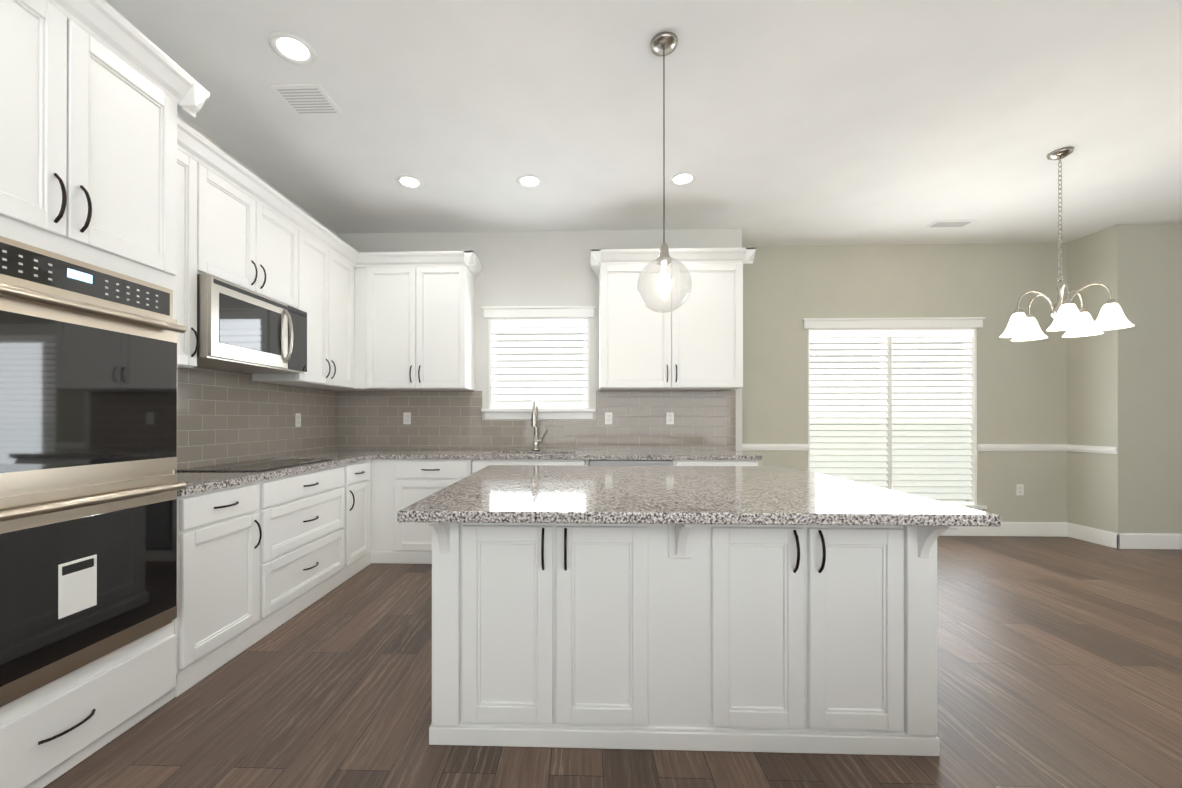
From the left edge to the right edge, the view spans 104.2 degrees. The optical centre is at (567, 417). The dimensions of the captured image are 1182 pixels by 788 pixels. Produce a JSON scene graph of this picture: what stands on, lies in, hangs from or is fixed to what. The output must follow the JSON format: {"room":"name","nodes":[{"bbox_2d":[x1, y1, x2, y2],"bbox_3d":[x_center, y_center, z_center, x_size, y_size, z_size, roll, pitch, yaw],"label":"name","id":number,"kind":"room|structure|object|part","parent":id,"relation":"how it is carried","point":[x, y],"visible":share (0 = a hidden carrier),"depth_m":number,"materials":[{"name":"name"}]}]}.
{"room":"kitchen","nodes":[
{"label":"kitchen","id":0,"kind":"room"},
{"bbox_2d":[177,112,337,390],"bbox_3d":[-2.439,-0.300,1.052,0.120,3.050,7.220,0,0,2],"label":"wall","id":1,"kind":"structure","parent":0,"point":[189,123],"depth_m":3.33,"materials":[{"name":"paint"}]},
{"bbox_2d":[177,366,336,468],"bbox_3d":[-2.303,-0.011,3.281,0.006,0.640,2.490,0,0,2],"label":"tile backsplash","id":2,"kind":"structure","parent":1,"relation":"attached to","point":[225,416],"depth_m":3.26,"materials":[{"name":"grey tile"}]},
{"bbox_2d":[295,413,300,426],"bbox_3d":[-2.277,0.021,3.888,0.006,0.116,0.072,0,0,2],"label":"electrical outlet","id":3,"kind":"object","parent":2,"relation":"attached to","point":[297,419],"visible":1,"depth_m":3.88,"materials":[{"name":"white plastic"}]},
{"bbox_2d":[338,228,741,450],"bbox_3d":[-0.293,-0.293,4.537,3.950,3.050,0.120,0,0,2],"label":"wall","id":4,"kind":"structure","parent":0,"point":[536,268],"depth_m":4.48,"materials":[{"name":"paint"}]},
{"bbox_2d":[392,251,482,390],"bbox_3d":[-1.339,-0.873,4.300,1.027,1.214,0.420,0,0,2],"label":"cabinet","id":5,"kind":"object","parent":4,"relation":"attached to","point":[433,292],"depth_m":4.16,"materials":[{"name":"white wood"}]},
{"bbox_2d":[337,390,735,449],"bbox_3d":[-0.326,0.025,4.471,3.882,0.573,0.006,0,0,2],"label":"tile backsplash","id":6,"kind":"structure","parent":4,"relation":"attached to","point":[703,419],"depth_m":4.47,"materials":[{"name":"grey tile"}]},
{"bbox_2d":[403,412,410,423],"bbox_3d":[-1.570,0.007,4.503,0.072,0.116,0.006,0,0,2],"label":"electrical outlet","id":7,"kind":"object","parent":6,"relation":"attached to","point":[406,417],"visible":1,"depth_m":4.50,"materials":[{"name":"white plastic"}]},
{"bbox_2d":[605,412,611,423],"bbox_3d":[0.399,0.007,4.441,0.072,0.116,0.006,0,0,2],"label":"electrical outlet","id":8,"kind":"object","parent":6,"relation":"attached to","point":[608,417],"visible":1,"depth_m":4.44,"materials":[{"name":"white plastic"}]},
{"bbox_2d":[666,412,673,423],"bbox_3d":[0.989,0.007,4.423,0.072,0.116,0.006,0,0,2],"label":"electrical outlet","id":9,"kind":"object","parent":6,"relation":"attached to","point":[669,417],"visible":1,"depth_m":4.42,"materials":[{"name":"white plastic"}]},
{"bbox_2d":[481,306,595,418],"bbox_3d":[-0.276,-0.525,4.526,1.185,1.115,0.200,0,0,2],"label":"kitchen window","id":10,"kind":"structure","parent":4,"relation":"in","point":[540,354],"depth_m":4.52,"materials":[{"name":"white plastic"}]},
{"bbox_2d":[590,248,755,389],"bbox_3d":[0.930,-0.872,4.229,1.435,1.217,0.420,0,0,2],"label":"cabinet","id":11,"kind":"object","parent":4,"relation":"attached to","point":[696,345],"depth_m":4.09,"materials":[{"name":"white wood"}]},
{"bbox_2d":[43,536,1181,787],"bbox_3d":[1.939,1.266,1.552,12.000,0.080,8.500,0,0,2],"label":"floor","id":12,"kind":"structure","parent":0,"point":[1059,662],"depth_m":1.95,"materials":[{"name":"brown wood"}]},
{"bbox_2d":[0,0,195,527],"bbox_3d":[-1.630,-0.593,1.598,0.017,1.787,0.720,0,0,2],"label":"tall cabinet","id":13,"kind":"object","parent":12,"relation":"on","point":[150,242],"depth_m":1.63,"materials":[{"name":"white wood"}]},
{"bbox_2d":[0,81,395,787],"bbox_3d":[-1.960,-0.129,2.825,0.720,2.709,3.394,0,0,2],"label":"tall cabinet","id":14,"kind":"object","parent":12,"relation":"on","point":[88,602],"depth_m":1.90,"materials":[{"name":"white wood"}]},
{"bbox_2d":[0,236,185,706],"bbox_3d":[-1.675,0.164,1.602,0.112,1.425,0.740,0,0,2],"label":"oven","id":15,"kind":"object","parent":14,"relation":"in","point":[89,486],"depth_m":1.59,"materials":[{"name":"silver metal"}]},
{"bbox_2d":[197,274,306,373],"bbox_3d":[-2.075,-0.546,2.906,0.466,0.450,0.870,0,0,2],"label":"microwave","id":16,"kind":"object","parent":14,"relation":"in","point":[240,329],"depth_m":2.76,"materials":[{"name":"silver metal"}]},
{"bbox_2d":[174,480,265,696],"bbox_3d":[-2.013,0.787,2.284,0.647,0.880,0.519,0,0,2],"label":"base cabinet","id":17,"kind":"object","parent":12,"relation":"on","point":[257,561],"depth_m":2.24,"materials":[{"name":"white wood"}]},
{"bbox_2d":[175,453,374,495],"bbox_3d":[-1.988,0.324,2.940,0.655,0.045,1.830,0,0,2],"label":"countertop","id":18,"kind":"structure","parent":17,"relation":"on","point":[207,478],"depth_m":2.72,"materials":[{"name":"stone"}]},
{"bbox_3d":[-1.980,0.305,2.997,0.475,0.007,0.760,0,0,2],"label":"cooktop glass","id":19,"kind":"part","parent":18,"relation":"part of","materials":[{"name":"black glass"}]},
{"bbox_2d":[266,463,353,634],"bbox_3d":[-1.991,0.789,2.991,0.647,0.880,1.052,0,0,2],"label":"base cabinet","id":20,"kind":"object","parent":12,"relation":"on","point":[310,515],"depth_m":2.95,"materials":[{"name":"white wood"}]},
{"bbox_2d":[354,459,373,574],"bbox_3d":[-1.970,0.790,3.670,0.647,0.880,0.453,0,0,2],"label":"base cabinet","id":21,"kind":"object","parent":12,"relation":"on","point":[363,470],"depth_m":3.73,"materials":[{"name":"white wood"}]},
{"bbox_2d":[402,459,493,563],"bbox_3d":[-1.082,0.791,4.172,0.716,0.880,0.647,0,0,2],"label":"base cabinet","id":22,"kind":"object","parent":12,"relation":"on","point":[421,478],"depth_m":3.86,"materials":[{"name":"white wood"}]},
{"bbox_2d":[589,460,672,465],"bbox_3d":[0.534,0.790,4.083,0.692,0.873,0.671,0,0,2],"label":"dishwasher","id":23,"kind":"object","parent":12,"relation":"on","point":[630,462],"visible":0.15,"depth_m":3.79,"materials":[{"name":"silver plastic"}]},
{"bbox_2d":[429,525,956,755],"bbox_3d":[0.433,0.789,2.254,1.868,0.878,1.417,0,0,2],"label":"kitchen island","id":24,"kind":"object","parent":12,"relation":"on","point":[782,609],"depth_m":1.69,"materials":[{"name":"painted wood"},{"name":"granite"},{"name":"metal"}]},
{"bbox_2d":[397,465,1000,528],"bbox_3d":[0.433,0.331,2.249,1.956,0.038,1.504,0,0,2],"label":"island countertop","id":25,"kind":"structure","parent":24,"relation":"on","point":[495,494],"depth_m":1.73,"materials":[{"name":"grey stone"}]},
{"bbox_2d":[672,460,757,465],"bbox_3d":[1.233,0.791,4.100,0.701,0.880,0.647,0,0,2],"label":"base cabinet","id":26,"kind":"object","parent":12,"relation":"on","point":[675,462],"depth_m":3.78,"materials":[{"name":"white wood"}]},
{"bbox_2d":[312,449,761,459],"bbox_3d":[-0.337,0.428,4.146,3.882,0.232,0.655,0,0,2],"label":"countertop","id":27,"kind":"structure","parent":26,"relation":"on","point":[379,453],"depth_m":3.88,"materials":[{"name":"stone"}]},
{"bbox_2d":[531,398,547,450],"bbox_3d":[-0.261,0.062,4.279,0.149,0.498,0.259,0,0,2],"label":"faucet","id":28,"kind":"object","parent":27,"relation":"on","point":[534,421],"visible":1,"depth_m":4.35,"materials":[{"name":"silver metal"}]},
{"bbox_2d":[105,0,1181,246],"bbox_3d":[1.939,-1.874,1.558,12.000,0.100,8.500,0,0,2],"label":"ceiling","id":29,"kind":"structure","parent":0,"point":[847,122],"depth_m":2.74,"materials":[{"name":"paint"}]},
{"bbox_2d":[268,31,316,65],"bbox_3d":[-1.355,-1.818,2.272,0.208,0.007,0.208,0,0,2],"label":"recessed light","id":30,"kind":"object","parent":29,"relation":"in","point":[290,50],"visible":1,"depth_m":2.27,"materials":[{"name":"white plastic"}]},
{"bbox_2d":[269,84,342,115],"bbox_3d":[-1.489,-1.817,2.636,0.280,0.009,0.250,0,0,2],"label":"ceiling vent","id":31,"kind":"object","parent":29,"relation":"in","point":[307,99],"visible":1,"depth_m":2.62,"materials":[{"name":"white metal"}]},
{"bbox_2d":[395,175,423,188],"bbox_3d":[-1.217,-1.815,3.548,0.208,0.007,0.208,0,0,2],"label":"recessed light","id":32,"kind":"object","parent":29,"relation":"in","point":[409,182],"visible":1,"depth_m":3.54,"materials":[{"name":"white plastic"}]},
{"bbox_2d":[516,174,542,188],"bbox_3d":[-0.290,-1.815,3.539,0.208,0.007,0.208,0,0,2],"label":"recessed light","id":33,"kind":"object","parent":29,"relation":"in","point":[529,181],"visible":1,"depth_m":3.54,"materials":[{"name":"white plastic"}]},
{"bbox_2d":[637,31,691,312],"bbox_3d":[0.470,-1.167,2.233,0.258,1.309,0.258,0,0,2],"label":"pendant light","id":34,"kind":"object","parent":29,"relation":"hanging from","point":[663,44],"visible":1,"depth_m":2.23,"materials":[{"name":"clear glass"}]},
{"bbox_3d":[0.470,-1.288,2.233,0.132,1.067,0.132,0,0,2],"label":"canopy cord","id":35,"kind":"part","parent":34,"relation":"part of","materials":[{"name":"silver metal"}]},
{"bbox_3d":[0.470,-0.688,2.232,0.060,0.133,0.060,0,0,2],"label":"bulb","id":36,"kind":"part","parent":34,"relation":"part of","materials":[{"name":"white glass"}]},
{"bbox_3d":[0.470,-0.639,2.232,0.258,0.252,0.258,0,0,2],"label":"globe glass","id":37,"kind":"part","parent":34,"relation":"part of","materials":[{"name":"glass"}]},
{"bbox_2d":[669,172,696,185],"bbox_3d":[0.880,-1.816,3.502,0.208,0.007,0.208,0,0,2],"label":"recessed light","id":38,"kind":"object","parent":29,"relation":"in","point":[681,179],"visible":1,"depth_m":3.50,"materials":[{"name":"white plastic"}]},
{"bbox_2d":[924,220,976,227],"bbox_3d":[3.586,-1.813,4.308,0.360,0.009,0.160,0,0,2],"label":"ceiling vent","id":39,"kind":"object","parent":29,"relation":"in","point":[949,223],"visible":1,"depth_m":4.29,"materials":[{"name":"white metal"}]},
{"bbox_2d":[1000,147,1133,340],"bbox_3d":[3.381,-1.199,3.173,0.622,1.242,0.603,0,0,2],"label":"chandelier","id":40,"kind":"object","parent":29,"relation":"hanging from","point":[1070,317],"visible":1,"depth_m":3.14,"materials":[{"name":"white glass"}]},
{"bbox_2d":[742,243,1066,521],"bbox_3d":[3.504,-0.292,4.888,3.620,3.050,0.120,0,0,2],"label":"wall","id":41,"kind":"structure","parent":0,"point":[1021,392],"depth_m":4.81,"materials":[{"name":"paint"}]},
{"bbox_2d":[802,317,986,510],"bbox_3d":[3.414,-0.007,4.880,1.940,2.080,0.200,0,0,2],"label":"dining room window","id":42,"kind":"structure","parent":41,"relation":"in","point":[892,403],"depth_m":4.87,"materials":[{"name":"white plastic"}]},
{"bbox_2d":[742,444,1117,453],"bbox_3d":[3.436,0.312,4.603,3.499,0.070,0.450,0,0,2],"label":"trim","id":43,"kind":"structure","parent":41,"relation":"attached to","point":[981,447],"depth_m":4.77,"materials":[{"name":"white wood"}]},
{"bbox_2d":[939,522,1067,536],"bbox_3d":[3.382,1.159,4.820,3.620,0.147,0.015,0,0,2],"label":"baseboard","id":44,"kind":"structure","parent":41,"relation":"attached to","point":[1047,529],"depth_m":4.77,"materials":[{"name":"white wood"}]},
{"bbox_2d":[1016,484,1023,495],"bbox_3d":[4.712,0.753,4.784,0.072,0.116,0.006,0,0,2],"label":"outlet","id":45,"kind":"object","parent":41,"relation":"attached to","point":[1019,489],"visible":1,"depth_m":4.78,"materials":[{"name":"white plastic"}]},
{"bbox_2d":[1067,224,1130,532],"bbox_3d":[5.245,-0.293,4.548,0.120,3.050,0.450,0,0,2],"label":"wall","id":46,"kind":"structure","parent":0,"point":[1099,412],"depth_m":4.47,"materials":[{"name":"paint"}]},
{"bbox_2d":[1068,522,1113,547],"bbox_3d":[5.176,1.159,4.537,0.015,0.147,0.390,0,0,2],"label":"baseboard","id":47,"kind":"structure","parent":46,"relation":"attached to","point":[1089,534],"depth_m":4.53,"materials":[{"name":"white wood"}]},
{"bbox_2d":[1130,224,1181,533],"bbox_3d":[6.664,-0.293,4.338,2.730,3.050,0.120,0,0,2],"label":"wall","id":48,"kind":"structure","parent":0,"point":[1156,379],"depth_m":4.31,"materials":[{"name":"paint"}]},
{"bbox_2d":[1114,532,1181,549],"bbox_3d":[5.644,1.158,4.299,0.965,0.147,0.015,0,0,2],"label":"baseboard","id":49,"kind":"structure","parent":48,"relation":"attached to","point":[1121,540],"depth_m":4.30,"materials":[{"name":"white wood"}]}
]}

